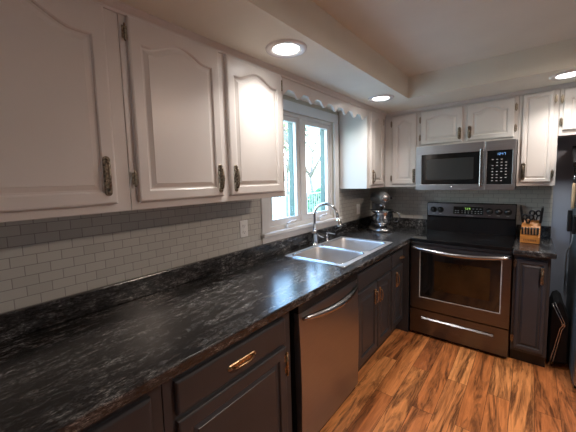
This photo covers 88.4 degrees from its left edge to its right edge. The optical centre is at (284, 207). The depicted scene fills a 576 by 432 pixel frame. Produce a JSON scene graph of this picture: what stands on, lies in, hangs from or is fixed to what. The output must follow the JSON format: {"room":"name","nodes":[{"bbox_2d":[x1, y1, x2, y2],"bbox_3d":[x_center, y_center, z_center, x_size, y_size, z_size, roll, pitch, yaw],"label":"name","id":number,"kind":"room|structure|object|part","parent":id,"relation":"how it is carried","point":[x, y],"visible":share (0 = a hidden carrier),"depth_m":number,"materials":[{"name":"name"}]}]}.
{"room":"kitchen","nodes":[
{"label":"kitchen","id":0,"kind":"room"},
{"bbox_2d":[270,95,338,236],"bbox_3d":[-0.944,0.222,1.358,0.140,2.330,6.300,3,7,40],"label":"wall","id":1,"kind":"structure","parent":0,"point":[285,97],"depth_m":2.75,"materials":[{"name":"beige paint"}]},
{"bbox_2d":[0,0,130,222],"bbox_3d":[-0.960,-0.339,0.910,0.348,0.770,0.792,3,7,40],"label":"upper cabinet","id":2,"kind":"object","parent":1,"relation":"attached to","point":[63,147],"visible":0.98,"depth_m":0.97,"materials":[{"name":"white paint"}]},
{"bbox_3d":[-0.632,-0.112,1.070,0.032,0.145,0.026,3,7,40],"label":"handle","id":3,"kind":"part","parent":2,"relation":"part of","materials":[{"name":"brown metal"}]},
{"bbox_2d":[0,187,369,313],"bbox_3d":[-0.315,0.111,1.996,0.007,0.400,4.300,3,7,40],"label":"tile backsplash","id":4,"kind":"structure","parent":1,"relation":"attached to","point":[48,259],"depth_m":1.41,"materials":[{"name":"white tile"}]},
{"bbox_2d":[239,220,247,237],"bbox_3d":[-0.276,0.149,2.034,0.009,0.116,0.072,3,7,40],"label":"wall outlet","id":5,"kind":"object","parent":4,"relation":"attached to","point":[243,225],"visible":1,"depth_m":2.03,"materials":[{"name":"white plastic"}]},
{"bbox_2d":[357,204,359,213],"bbox_3d":[0.851,0.022,3.387,0.009,0.116,0.072,3,7,40],"label":"wall outlet","id":6,"kind":"object","parent":4,"relation":"attached to","point":[358,205],"visible":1,"depth_m":3.38,"materials":[{"name":"white plastic"}]},
{"bbox_2d":[117,14,284,209],"bbox_3d":[-0.401,-0.416,1.581,0.348,0.770,0.957,3,7,40],"label":"upper cabinet","id":7,"kind":"object","parent":1,"relation":"attached to","point":[204,125],"visible":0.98,"depth_m":1.35,"materials":[{"name":"white paint"}]},
{"bbox_3d":[-0.452,-0.390,1.312,0.020,0.706,0.425,3,7,40],"label":"door","id":8,"kind":"part","parent":7,"relation":"part of","materials":[{"name":"white paint"}]},
{"bbox_3d":[-0.303,-0.142,1.466,0.032,0.140,0.026,3,7,40],"label":"handle","id":9,"kind":"part","parent":7,"relation":"part of","materials":[{"name":"brown metal"}]},
{"bbox_3d":[-0.239,-0.151,1.543,0.032,0.140,0.026,3,7,40],"label":"handle","id":10,"kind":"part","parent":7,"relation":"part of","materials":[{"name":"brown metal"}]},
{"bbox_3d":[-0.151,-0.432,1.674,0.020,0.706,0.427,3,7,40],"label":"door","id":11,"kind":"part","parent":7,"relation":"part of","materials":[{"name":"white paint"}]},
{"bbox_2d":[260,99,341,243],"bbox_3d":[0.141,-0.322,2.602,0.185,1.094,1.155,3,7,40],"label":"window","id":12,"kind":"structure","parent":1,"relation":"in","point":[297,123],"depth_m":2.58,"materials":[{"name":"white paint"}]},
{"bbox_3d":[-0.009,-0.299,2.407,0.035,0.875,0.410,3,7,40],"label":"sash","id":13,"kind":"part","parent":12,"relation":"part of","materials":[{"name":"white paint"}]},
{"bbox_3d":[-0.055,-0.296,2.446,0.084,0.905,0.410,3,7,40],"label":"screen frame","id":14,"kind":"part","parent":12,"relation":"part of","materials":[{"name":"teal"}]},
{"bbox_3d":[0.058,0.133,2.436,0.045,0.061,0.124,3,7,40],"label":"crank handle","id":15,"kind":"part","parent":12,"relation":"part of","materials":[{"name":"white paint"}]},
{"bbox_3d":[0.129,-0.322,2.616,0.108,0.935,0.970,3,7,40],"label":"frame","id":16,"kind":"part","parent":12,"relation":"part of","materials":[{"name":"white paint"}]},
{"bbox_3d":[0.299,-0.341,2.776,0.035,0.875,0.445,3,7,40],"label":"sash","id":17,"kind":"part","parent":12,"relation":"part of","materials":[{"name":"white paint"}]},
{"bbox_3d":[0.253,-0.339,2.815,0.084,0.905,0.445,3,7,40],"label":"screen frame","id":18,"kind":"part","parent":12,"relation":"part of","materials":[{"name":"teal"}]},
{"bbox_3d":[0.365,0.091,2.805,0.045,0.061,0.124,3,7,40],"label":"crank handle","id":19,"kind":"part","parent":12,"relation":"part of","materials":[{"name":"white paint"}]},
{"bbox_2d":[339,110,384,188],"bbox_3d":[0.835,-0.586,3.063,0.348,0.770,0.458,3,7,40],"label":"upper cabinet","id":20,"kind":"object","parent":1,"relation":"attached to","point":[361,142],"visible":0.99,"depth_m":2.91,"materials":[{"name":"white paint"}]},
{"bbox_3d":[0.674,-0.566,2.902,0.286,0.770,0.004,3,7,40],"label":"panel","id":21,"kind":"part","parent":20,"relation":"part of","materials":[{"name":"white paint"}]},
{"bbox_3d":[0.922,-0.582,2.993,0.020,0.770,0.454,3,7,40],"label":"frame","id":22,"kind":"part","parent":20,"relation":"part of","materials":[{"name":"white paint"}]},
{"bbox_3d":[0.933,-0.579,2.975,0.020,0.708,0.310,3,7,40],"label":"door","id":23,"kind":"part","parent":20,"relation":"part of","materials":[{"name":"white paint"}]},
{"bbox_2d":[117,0,575,112],"bbox_3d":[0.665,-0.763,-0.161,4.200,0.180,6.200,3,7,40],"label":"soffit","id":24,"kind":"structure","parent":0,"point":[335,59],"depth_m":1.82,"materials":[{"name":"paint"}]},
{"bbox_2d":[265,39,306,57],"bbox_3d":[0.011,-0.803,1.510,0.212,0.010,0.212,3,7,40],"label":"recessed light","id":25,"kind":"object","parent":24,"relation":"in","point":[281,48],"visible":1,"depth_m":1.49,"materials":[{"name":"white glass"}]},
{"bbox_2d":[282,77,365,119],"bbox_3d":[0.375,-0.823,2.316,0.018,0.135,1.226,3,7,40],"label":"window valance","id":26,"kind":"object","parent":24,"relation":"attached to","point":[298,90],"visible":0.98,"depth_m":2.18,"materials":[{"name":"white paint"}]},
{"bbox_2d":[89,0,575,116],"bbox_3d":[0.639,-0.753,0.903,2.194,0.032,3.994,3,7,40],"label":"trim","id":27,"kind":"structure","parent":24,"relation":"attached to","point":[118,7],"depth_m":1.70,"materials":[{"name":"white paint"}]},
{"bbox_2d":[368,94,393,101],"bbox_3d":[0.815,-0.915,2.499,0.212,0.010,0.212,3,7,40],"label":"recessed light","id":28,"kind":"object","parent":24,"relation":"in","point":[385,97],"visible":1,"depth_m":2.49,"materials":[{"name":"white glass"}]},
{"bbox_2d":[549,69,575,80],"bbox_3d":[1.949,-0.903,2.026,0.212,0.010,0.212,3,7,40],"label":"recessed light","id":29,"kind":"object","parent":24,"relation":"in","point":[569,74],"visible":1,"depth_m":2.04,"materials":[{"name":"white"}]},
{"bbox_2d":[311,0,575,76],"bbox_3d":[0.646,-0.888,-0.160,4.440,0.070,6.400,3,7,40],"label":"ceiling","id":30,"kind":"structure","parent":0,"point":[417,37],"depth_m":1.69,"materials":[{"name":"paint"}]},
{"bbox_2d":[320,306,575,431],"bbox_3d":[0.719,1.496,0.052,4.420,0.060,6.400,3,7,40],"label":"floor","id":31,"kind":"structure","parent":0,"point":[414,381],"depth_m":2.03,"materials":[{"name":"brown wood"}]},
{"bbox_2d":[79,385,163,431],"bbox_3d":[-0.832,0.989,0.940,0.618,0.871,0.669,3,7,40],"label":"base cabinet","id":32,"kind":"object","parent":31,"relation":"on","point":[144,413],"visible":0.26,"depth_m":0.91,"materials":[{"name":"grey paint"}]},
{"bbox_3d":[-0.608,0.688,0.724,0.020,0.120,0.578,3,7,40],"label":"drawer","id":33,"kind":"part","parent":32,"relation":"part of","materials":[{"name":"grey paint"}]},
{"bbox_2d":[0,216,426,431],"bbox_3d":[-0.051,0.378,1.806,0.674,0.142,4.299,3,7,40],"label":"countertop","id":34,"kind":"structure","parent":32,"relation":"on","point":[68,363],"depth_m":1.18,"materials":[{"name":"black stone"}]},
{"bbox_2d":[311,202,341,244],"bbox_3d":[0.373,0.142,2.549,0.289,0.371,0.122,2,6,32],"label":"kitchen faucet","id":35,"kind":"object","parent":34,"relation":"on","point":[314,233],"visible":1,"depth_m":2.56,"materials":[{"name":"silver metal"}]},
{"bbox_3d":[0.354,0.081,2.521,0.244,0.243,0.026,2,6,32],"label":"spout","id":36,"kind":"part","parent":35,"relation":"part of","materials":[{"name":"silver metal"}]},
{"bbox_2d":[325,232,334,240],"bbox_3d":[0.424,0.270,2.756,0.097,0.076,0.044,-2,5,-5],"label":"soap dispenser","id":37,"kind":"object","parent":34,"relation":"on","point":[327,233],"visible":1,"depth_m":2.74,"materials":[{"name":"silver metal"}]},
{"bbox_2d":[284,236,392,266],"bbox_3d":[0.476,0.424,2.411,0.516,0.183,0.894,3,7,40],"label":"sink","id":38,"kind":"object","parent":34,"relation":"in","point":[341,251],"visible":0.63,"depth_m":2.44,"materials":[{"name":"metal"}]},
{"bbox_3d":[0.336,0.444,2.246,0.429,0.180,0.378,3,7,40],"label":"bowl","id":39,"kind":"part","parent":38,"relation":"part of","materials":[{"name":"metal"}]},
{"bbox_3d":[0.603,0.407,2.566,0.429,0.180,0.410,3,7,40],"label":"bowl","id":40,"kind":"part","parent":38,"relation":"part of","materials":[{"name":"metal"}]},
{"bbox_2d":[361,191,399,232],"bbox_3d":[1.034,0.035,3.240,0.325,0.424,0.407,-4,6,-24],"label":"stand mixer","id":41,"kind":"object","parent":34,"relation":"on","point":[381,218],"visible":1,"depth_m":3.11,"materials":[{"name":"grey metal"}]},
{"bbox_2d":[370,209,399,226],"bbox_3d":[1.067,0.120,3.161,0.304,0.180,0.254,3,7,40],"label":"bowl","id":42,"kind":"object","parent":41,"relation":"on","point":[380,217],"depth_m":3.10,"materials":[{"name":"grey metal"}]},
{"bbox_2d":[161,312,291,431],"bbox_3d":[-0.389,0.930,1.447,0.650,0.871,0.675,3,7,40],"label":"base cabinet","id":43,"kind":"object","parent":31,"relation":"on","point":[245,386],"visible":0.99,"depth_m":1.23,"materials":[{"name":"grey paint"}]},
{"bbox_3d":[-0.175,0.979,1.264,0.020,0.538,0.582,3,7,40],"label":"door","id":44,"kind":"part","parent":43,"relation":"part of","materials":[{"name":"grey paint"}]},
{"bbox_3d":[-0.162,0.637,1.220,0.032,0.022,0.155,3,7,40],"label":"handle","id":45,"kind":"part","parent":43,"relation":"part of","materials":[{"name":"gold metal"}]},
{"bbox_2d":[289,273,358,431],"bbox_3d":[0.086,0.872,1.965,0.700,0.864,0.666,3,7,40],"label":"dishwasher","id":46,"kind":"object","parent":31,"relation":"on","point":[324,329],"visible":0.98,"depth_m":1.69,"materials":[{"name":"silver metal"}]},
{"bbox_2d":[289,309,296,431],"bbox_3d":[0.043,0.865,2.000,0.590,0.854,0.666,3,7,40],"label":"tub","id":47,"kind":"object","parent":46,"relation":"in","point":[292,314],"depth_m":1.56,"materials":[{"name":"black plastic"}]},
{"bbox_3d":[0.316,0.557,1.738,0.079,0.043,0.621,3,7,40],"label":"handle","id":48,"kind":"part","parent":46,"relation":"part of","materials":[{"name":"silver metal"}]},
{"bbox_3d":[0.287,1.291,1.846,0.012,0.042,0.666,3,7,40],"label":"kick plate","id":49,"kind":"part","parent":46,"relation":"part of","materials":[{"name":"silver metal"}]},
{"bbox_2d":[357,255,390,371],"bbox_3d":[0.499,0.808,2.513,0.650,0.871,0.656,3,7,40],"label":"base cabinet","id":50,"kind":"object","parent":31,"relation":"on","point":[374,281],"visible":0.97,"depth_m":2.29,"materials":[{"name":"grey paint"}]},
{"bbox_3d":[0.624,0.866,2.222,0.020,0.545,0.340,3,7,40],"label":"door","id":51,"kind":"part","parent":50,"relation":"part of","materials":[{"name":"grey paint"}]},
{"bbox_3d":[0.709,0.503,2.304,0.020,0.117,0.638,3,7,40],"label":"drawer","id":52,"kind":"part","parent":50,"relation":"part of","materials":[{"name":"grey paint"}]},
{"bbox_3d":[0.719,0.694,2.287,0.032,0.125,0.019,3,7,40],"label":"handle","id":53,"kind":"part","parent":50,"relation":"part of","materials":[{"name":"gold metal"}]},
{"bbox_3d":[0.778,0.696,2.358,0.032,0.125,0.019,3,7,40],"label":"handle","id":54,"kind":"part","parent":50,"relation":"part of","materials":[{"name":"gold metal"}]},
{"bbox_3d":[0.831,0.837,2.471,0.020,0.545,0.286,3,7,40],"label":"door","id":55,"kind":"part","parent":50,"relation":"part of","materials":[{"name":"grey paint"}]},
{"bbox_2d":[383,247,404,342],"bbox_3d":[0.813,0.765,2.889,0.650,0.871,0.320,3,7,40],"label":"base cabinet","id":56,"kind":"object","parent":31,"relation":"on","point":[397,256],"visible":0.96,"depth_m":2.68,"materials":[{"name":"grey paint"}]},
{"bbox_3d":[1.014,0.726,2.717,0.020,0.772,0.320,3,7,40],"label":"frame","id":57,"kind":"part","parent":56,"relation":"part of","materials":[{"name":"grey paint"}]},
{"bbox_3d":[1.020,0.461,2.677,0.020,0.117,0.285,3,7,40],"label":"drawer","id":58,"kind":"part","parent":56,"relation":"part of","materials":[{"name":"grey paint"}]},
{"bbox_3d":[1.029,0.810,2.709,0.020,0.545,0.285,3,7,40],"label":"door","id":59,"kind":"part","parent":56,"relation":"part of","materials":[{"name":"grey paint"}]},
{"bbox_3d":[1.024,0.652,2.653,0.032,0.140,0.019,3,7,40],"label":"handle","id":60,"kind":"part","parent":56,"relation":"part of","materials":[{"name":"gold metal"}]},
{"bbox_2d":[396,243,409,331],"bbox_3d":[1.145,0.759,2.851,0.114,0.872,0.043,3,7,40],"label":"cabinet filler","id":61,"kind":"object","parent":31,"relation":"on","point":[404,324],"visible":0.57,"depth_m":2.82,"materials":[{"name":"grey paint"}]},
{"bbox_2d":[410,202,516,357],"bbox_3d":[1.642,0.585,2.741,0.754,1.203,0.692,3,7,40],"label":"range","id":62,"kind":"object","parent":31,"relation":"on","point":[462,264],"visible":1,"depth_m":2.58,"materials":[{"name":"black metal"}]},
{"bbox_3d":[1.607,0.027,3.051,0.060,0.060,0.036,3,7,40],"label":"knob","id":63,"kind":"part","parent":62,"relation":"part of","materials":[{"name":"black plastic"}]},
{"bbox_3d":[1.483,1.035,2.576,0.550,0.020,0.014,3,7,40],"label":"handle","id":64,"kind":"part","parent":62,"relation":"part of","materials":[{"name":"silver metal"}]},
{"bbox_3d":[1.498,1.070,2.595,0.742,0.222,0.040,3,7,40],"label":"storage drawer","id":65,"kind":"part","parent":62,"relation":"part of","materials":[{"name":"metal"}]},
{"bbox_3d":[1.486,0.655,2.557,0.742,0.593,0.040,3,7,40],"label":"oven door","id":66,"kind":"part","parent":62,"relation":"part of","materials":[{"name":"metal"}]},
{"bbox_3d":[1.441,0.396,2.487,0.749,0.051,0.081,3,7,40],"label":"handle","id":67,"kind":"part","parent":62,"relation":"part of","materials":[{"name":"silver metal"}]},
{"bbox_3d":[1.479,0.343,2.530,0.742,0.026,0.044,3,7,40],"label":"vent trim","id":68,"kind":"part","parent":62,"relation":"part of","materials":[{"name":"black plastic"}]},
{"bbox_2d":[411,229,515,251],"bbox_3d":[1.651,0.289,2.734,0.754,0.033,0.585,3,7,40],"label":"cooktop","id":69,"kind":"object","parent":62,"relation":"in","point":[483,241],"depth_m":2.64,"materials":[{"name":"grey glass"}]},
{"bbox_3d":[1.806,0.034,2.910,0.250,0.074,0.012,3,7,40],"label":"display panel","id":70,"kind":"part","parent":62,"relation":"part of","materials":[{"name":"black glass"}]},
{"bbox_3d":[1.929,0.042,2.785,0.060,0.060,0.036,3,7,40],"label":"knob","id":71,"kind":"part","parent":62,"relation":"part of","materials":[{"name":"black plastic"}]},
{"bbox_3d":[1.983,0.045,2.740,0.060,0.060,0.036,3,7,40],"label":"knob","id":72,"kind":"part","parent":62,"relation":"part of","materials":[{"name":"black plastic"}]},
{"bbox_3d":[2.037,0.048,2.696,0.060,0.060,0.036,3,7,40],"label":"knob","id":73,"kind":"part","parent":62,"relation":"part of","materials":[{"name":"black plastic"}]},
{"bbox_2d":[510,255,550,366],"bbox_3d":[2.049,0.769,2.472,0.215,0.871,0.670,3,7,40],"label":"base cabinet","id":74,"kind":"object","parent":31,"relation":"on","point":[531,275],"visible":1,"depth_m":2.24,"materials":[{"name":"grey paint"}]},
{"bbox_2d":[513,224,556,258],"bbox_3d":[2.035,0.265,2.412,0.245,0.142,0.677,3,7,40],"label":"countertop","id":75,"kind":"structure","parent":74,"relation":"on","point":[545,249],"depth_m":2.29,"materials":[{"name":"black laminate"}]},
{"bbox_2d":[520,219,540,243],"bbox_3d":[2.051,0.200,2.465,0.124,0.180,0.161,3,7,43],"label":"knife block","id":76,"kind":"object","parent":75,"relation":"on","point":[524,238],"visible":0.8,"depth_m":2.44,"materials":[{"name":"brown wood"}]},
{"bbox_2d":[520,205,523,221],"bbox_3d":[2.006,0.057,2.499,0.081,0.151,0.023,-5,6,-34],"label":"knife","id":77,"kind":"object","parent":76,"relation":"in","point":[521,208],"visible":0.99,"depth_m":2.48,"materials":[{"name":"black plastic"}]},
{"bbox_2d":[522,214,534,223],"bbox_3d":[2.030,0.103,2.465,0.069,0.099,0.068,-2,5,-2],"label":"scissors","id":78,"kind":"object","parent":76,"relation":"in","point":[529,215],"visible":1,"depth_m":2.46,"materials":[{"name":"black plastic"}]},
{"bbox_2d":[529,210,540,220],"bbox_3d":[2.075,0.071,2.447,0.069,0.099,0.068,-2,5,-2],"label":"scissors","id":79,"kind":"object","parent":76,"relation":"on","point":[530,211],"visible":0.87,"depth_m":2.44,"materials":[{"name":"black plastic"}]},
{"bbox_2d":[539,206,543,222],"bbox_3d":[2.099,0.064,2.414,0.022,0.146,0.078,2,6,32],"label":"bread knife","id":80,"kind":"object","parent":76,"relation":"in","point":[542,208],"visible":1,"depth_m":2.40,"materials":[{"name":"black plastic"}]},
{"bbox_3d":[1.885,0.512,2.162,0.019,0.130,0.032,3,7,40],"label":"handle","id":81,"kind":"part","parent":74,"relation":"part of","materials":[{"name":"gold metal"}]},
{"bbox_2d":[546,290,569,365],"bbox_3d":[2.164,0.955,2.343,0.110,0.525,0.336,3,7,40],"label":"folding stool","id":82,"kind":"object","parent":31,"relation":"on","point":[558,319],"visible":0.99,"depth_m":2.24,"materials":[{"name":"black fabric"}]},
{"bbox_2d":[566,167,575,388],"bbox_3d":[2.461,0.385,1.923,0.820,1.714,0.840,3,7,40],"label":"refrigerator","id":83,"kind":"object","parent":31,"relation":"on","point":[571,279],"visible":0.77,"depth_m":2.21,"materials":[{"name":"grey metal"}]},
{"bbox_2d":[567,210,575,233],"bbox_3d":[2.157,0.110,2.224,0.045,0.175,0.090,3,7,40],"label":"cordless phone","id":84,"kind":"object","parent":83,"relation":"attached to","point":[571,219],"visible":1,"depth_m":2.21,"materials":[{"name":"black plastic"}]},
{"bbox_2d":[564,234,572,286],"bbox_3d":[2.299,0.443,2.398,0.010,0.523,0.356,3,7,39],"label":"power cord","id":85,"kind":"object","parent":84,"relation":"hanging from","point":[572,234],"visible":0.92,"depth_m":2.51,"materials":[{"name":"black plastic"}]},
{"bbox_2d":[571,175,575,208],"bbox_3d":[2.223,-0.115,2.274,0.025,0.260,0.024,3,7,40],"label":"hanging utensil","id":86,"kind":"object","parent":83,"relation":"hanging from","point":[573,194],"visible":1,"depth_m":2.27,"materials":[{"name":"brown wood"}]},
{"bbox_2d":[572,146,575,166],"bbox_3d":[2.247,-0.393,2.287,0.027,0.166,0.158,3,7,40],"label":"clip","id":87,"kind":"object","parent":83,"relation":"attached to","point":[573,147],"visible":1,"depth_m":2.28,"materials":[{"name":"black plastic"}]},
{"bbox_3d":[2.253,0.635,1.687,0.820,1.152,0.060,3,7,40],"label":"fridge door","id":88,"kind":"part","parent":83,"relation":"part of","materials":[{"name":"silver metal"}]},
{"bbox_2d":[410,136,575,306],"bbox_3d":[2.703,0.031,2.348,4.200,2.330,0.100,3,7,40],"label":"wall","id":89,"kind":"structure","parent":0,"point":[562,190],"depth_m":2.55,"materials":[{"name":"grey paint"}]},
{"bbox_2d":[385,112,419,186],"bbox_3d":[1.291,-0.606,3.147,0.347,0.770,0.348,3,7,40],"label":"upper cabinet","id":90,"kind":"object","parent":89,"relation":"attached to","point":[402,132],"visible":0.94,"depth_m":3.04,"materials":[{"name":"white paint"}]},
{"bbox_3d":[1.227,-0.586,3.030,0.240,0.695,0.020,3,7,40],"label":"door","id":91,"kind":"part","parent":90,"relation":"part of","materials":[{"name":"white paint"}]},
{"bbox_3d":[1.295,-0.314,2.971,0.026,0.140,0.032,3,7,40],"label":"handle","id":92,"kind":"part","parent":90,"relation":"part of","materials":[{"name":"brown metal"}]},
{"bbox_2d":[370,186,552,229],"bbox_3d":[1.695,-0.086,3.104,1.660,0.640,0.007,3,7,40],"label":"tile backsplash","id":93,"kind":"structure","parent":89,"relation":"attached to","point":[410,202],"depth_m":2.96,"materials":[{"name":"white tile"}]},
{"bbox_2d":[419,96,519,146],"bbox_3d":[1.712,-0.775,2.776,0.770,0.388,0.348,3,7,40],"label":"upper cabinet","id":94,"kind":"object","parent":89,"relation":"attached to","point":[497,119],"visible":0.98,"depth_m":2.63,"materials":[{"name":"white paint"}]},
{"bbox_3d":[1.482,-0.763,2.797,0.354,0.315,0.020,3,7,40],"label":"door","id":95,"kind":"part","parent":94,"relation":"part of","materials":[{"name":"white paint"}]},
{"bbox_3d":[1.587,-0.672,2.686,0.026,0.110,0.032,3,7,40],"label":"handle","id":96,"kind":"part","parent":94,"relation":"part of","materials":[{"name":"brown metal"}]},
{"bbox_2d":[416,139,517,189],"bbox_3d":[1.689,-0.371,2.765,0.757,0.409,0.466,3,7,40],"label":"microwave","id":97,"kind":"object","parent":94,"relation":"attached to","point":[486,165],"visible":1,"depth_m":2.58,"materials":[{"name":"silver metal"}]},
{"bbox_3d":[1.495,-0.360,2.692,0.552,0.408,0.044,3,7,40],"label":"door","id":98,"kind":"part","parent":97,"relation":"part of","materials":[{"name":"silver metal"}]},
{"bbox_3d":[1.668,-0.331,2.502,0.026,0.315,0.030,3,7,40],"label":"handle","id":99,"kind":"part","parent":97,"relation":"part of","materials":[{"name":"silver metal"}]},
{"bbox_3d":[1.647,-0.669,2.636,0.026,0.110,0.032,3,7,40],"label":"handle","id":100,"kind":"part","parent":94,"relation":"part of","materials":[{"name":"brown metal"}]},
{"bbox_3d":[1.774,-0.749,2.555,0.338,0.315,0.020,3,7,40],"label":"door","id":101,"kind":"part","parent":94,"relation":"part of","materials":[{"name":"white paint"}]},
{"bbox_2d":[516,89,559,185],"bbox_3d":[2.109,-0.566,2.470,0.242,0.770,0.348,3,7,40],"label":"upper cabinet","id":102,"kind":"object","parent":89,"relation":"attached to","point":[538,112],"visible":0.99,"depth_m":2.36,"materials":[{"name":"white paint"}]},
{"bbox_3d":[1.954,-0.292,2.424,0.026,0.140,0.032,3,7,40],"label":"handle","id":103,"kind":"part","parent":102,"relation":"part of","materials":[{"name":"brown metal"}]},
{"bbox_2d":[558,87,575,137],"bbox_3d":[2.528,-0.738,2.102,0.856,0.384,0.348,3,7,40],"label":"upper cabinet","id":104,"kind":"object","parent":89,"relation":"attached to","point":[566,124],"visible":0.97,"depth_m":2.24,"materials":[{"name":"white paint"}]},
{"bbox_3d":[2.284,-0.734,2.132,0.398,0.305,0.020,3,7,40],"label":"door","id":105,"kind":"part","parent":104,"relation":"part of","materials":[{"name":"white paint"}]},
{"label":"outside","id":106,"kind":"structure","parent":0,"visible":0},
{"bbox_3d":[-0.354,1.147,4.957,3.450,0.100,9.000,3,7,40],"label":"deck","id":107,"kind":"object","parent":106,"visible":0},
{"bbox_2d":[272,192,320,218],"bbox_3d":[-1.558,0.460,6.013,0.080,1.139,8.800,3,7,40],"label":"deck railing","id":108,"kind":"object","parent":107,"relation":"on","point":[314,193],"visible":0.16,"depth_m":7.97,"materials":[{"name":"grey"}]},
{"bbox_3d":[0.110,0.231,8.015,0.080,1.139,0.080,3,7,40],"label":"post","id":109,"kind":"part","parent":108,"relation":"part of","materials":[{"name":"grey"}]},
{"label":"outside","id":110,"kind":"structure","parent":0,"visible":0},
{"bbox_2d":[272,191,315,218],"bbox_3d":[-7.971,0.342,24.279,39.840,0.100,70.000,3,7,40],"label":"lawn","id":111,"kind":"structure","parent":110,"point":[276,205],"depth_m":25.76,"materials":[{"name":"white"}]},
{"bbox_2d":[283,121,318,194],"bbox_3d":[0.414,-4.966,25.093,7.765,9.878,8.289,3,7,40],"label":"tree","id":112,"kind":"object","parent":111,"relation":"on","point":[286,155],"visible":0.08,"depth_m":25.58,"materials":[{"name":"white plant"}]},
{"bbox_2d":[283,122,319,211],"bbox_3d":[1.734,-2.627,14.329,7.070,7.125,6.265,3,7,40],"label":"tree","id":113,"kind":"object","parent":111,"relation":"on","point":[312,170],"visible":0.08,"depth_m":14.78,"materials":[{"name":"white plant"}]},
{"bbox_2d":[308,187,320,212],"bbox_3d":[1.589,0.149,12.621,2.093,2.067,2.107,3,7,40],"label":"bush","id":114,"kind":"object","parent":111,"relation":"on","point":[319,188],"visible":0.17,"depth_m":12.31,"materials":[{"name":"green plant"}]}
]}

